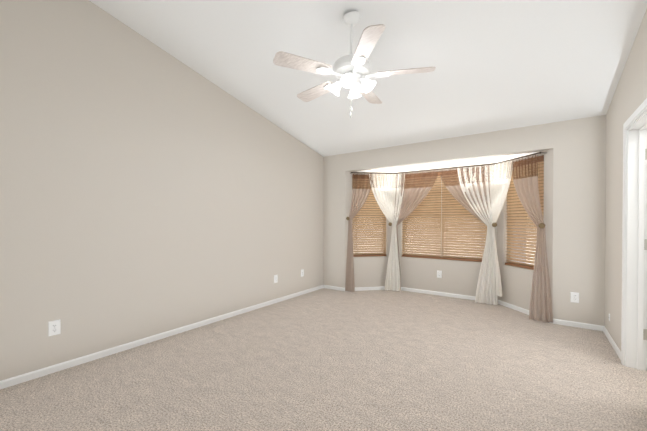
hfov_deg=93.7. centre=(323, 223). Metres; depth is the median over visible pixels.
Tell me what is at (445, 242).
backdrop
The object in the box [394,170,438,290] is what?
panel
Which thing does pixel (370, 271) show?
wall
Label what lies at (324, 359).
floor
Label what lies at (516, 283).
wall
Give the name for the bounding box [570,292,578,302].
electrical outlet
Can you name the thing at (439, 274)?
electrical outlet
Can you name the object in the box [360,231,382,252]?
backdrop
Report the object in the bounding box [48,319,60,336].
electrical outlet
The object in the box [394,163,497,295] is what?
wall
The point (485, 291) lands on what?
panel
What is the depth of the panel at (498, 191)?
4.40 m
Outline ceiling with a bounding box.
[89,0,646,156]
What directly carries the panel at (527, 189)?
hanging from the curtain rod
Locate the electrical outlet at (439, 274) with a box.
[437,270,441,277]
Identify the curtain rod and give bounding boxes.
[350,152,544,174]
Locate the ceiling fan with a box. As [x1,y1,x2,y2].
[273,11,435,117]
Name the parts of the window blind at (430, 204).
cord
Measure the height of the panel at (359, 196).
2.066 m
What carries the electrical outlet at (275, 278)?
attached to the wall at (148, 188)
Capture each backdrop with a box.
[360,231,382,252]
[407,217,483,257]
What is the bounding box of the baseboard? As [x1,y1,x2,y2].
[0,285,620,389]
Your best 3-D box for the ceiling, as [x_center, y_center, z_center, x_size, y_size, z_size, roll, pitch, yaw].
[0.136,-1.808,2.449,4.160,1.238,5.330,0,1,35]
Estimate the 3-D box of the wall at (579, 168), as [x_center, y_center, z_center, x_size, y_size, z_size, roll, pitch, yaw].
[1.627,-0.069,4.589,3.880,2.540,0.140,0,1,35]
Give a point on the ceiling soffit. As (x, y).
(487, 160)
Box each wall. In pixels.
[0,0,322,380]
[323,115,605,325]
[345,171,393,286]
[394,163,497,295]
[497,148,553,309]
[604,9,646,350]
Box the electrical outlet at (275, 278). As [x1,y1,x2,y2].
[274,275,277,282]
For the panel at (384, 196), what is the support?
hanging from the curtain rod
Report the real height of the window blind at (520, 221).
1.470 m
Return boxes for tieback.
[346,217,545,227]
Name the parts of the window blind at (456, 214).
cord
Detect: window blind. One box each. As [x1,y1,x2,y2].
[352,174,386,256]
[402,172,441,258]
[441,168,487,261]
[505,155,543,269]
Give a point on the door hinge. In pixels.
(645, 330)
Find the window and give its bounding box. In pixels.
[403,174,487,256]
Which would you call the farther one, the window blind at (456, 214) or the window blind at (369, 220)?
the window blind at (369, 220)
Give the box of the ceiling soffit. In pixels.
[358,152,536,172]
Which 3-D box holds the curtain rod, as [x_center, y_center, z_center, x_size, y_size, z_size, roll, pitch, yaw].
[1.772,-0.892,4.788,2.817,0.026,0.659,0,1,35]
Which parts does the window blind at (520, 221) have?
cord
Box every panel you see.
[345,173,372,291]
[369,174,394,290]
[390,173,404,291]
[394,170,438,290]
[439,165,490,224]
[457,166,497,304]
[490,161,512,296]
[512,155,552,322]
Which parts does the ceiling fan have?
blade, blade, lamp shade, lamp shade, lamp shade, blade, lamp shade, blade, blade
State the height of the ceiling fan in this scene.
0.870 m
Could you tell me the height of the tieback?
0.167 m
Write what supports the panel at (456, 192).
hanging from the curtain rod
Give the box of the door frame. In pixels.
[621,98,646,370]
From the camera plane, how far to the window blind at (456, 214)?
4.94 m
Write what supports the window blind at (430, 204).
attached to the window
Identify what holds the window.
in the wall at (459, 277)
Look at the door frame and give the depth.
2.56 m
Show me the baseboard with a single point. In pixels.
(16, 380)
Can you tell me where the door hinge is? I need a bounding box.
[643,149,646,339]
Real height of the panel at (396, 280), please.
2.066 m
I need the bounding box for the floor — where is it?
[0,288,646,430]
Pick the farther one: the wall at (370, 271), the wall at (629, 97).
the wall at (370, 271)
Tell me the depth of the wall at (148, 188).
2.92 m

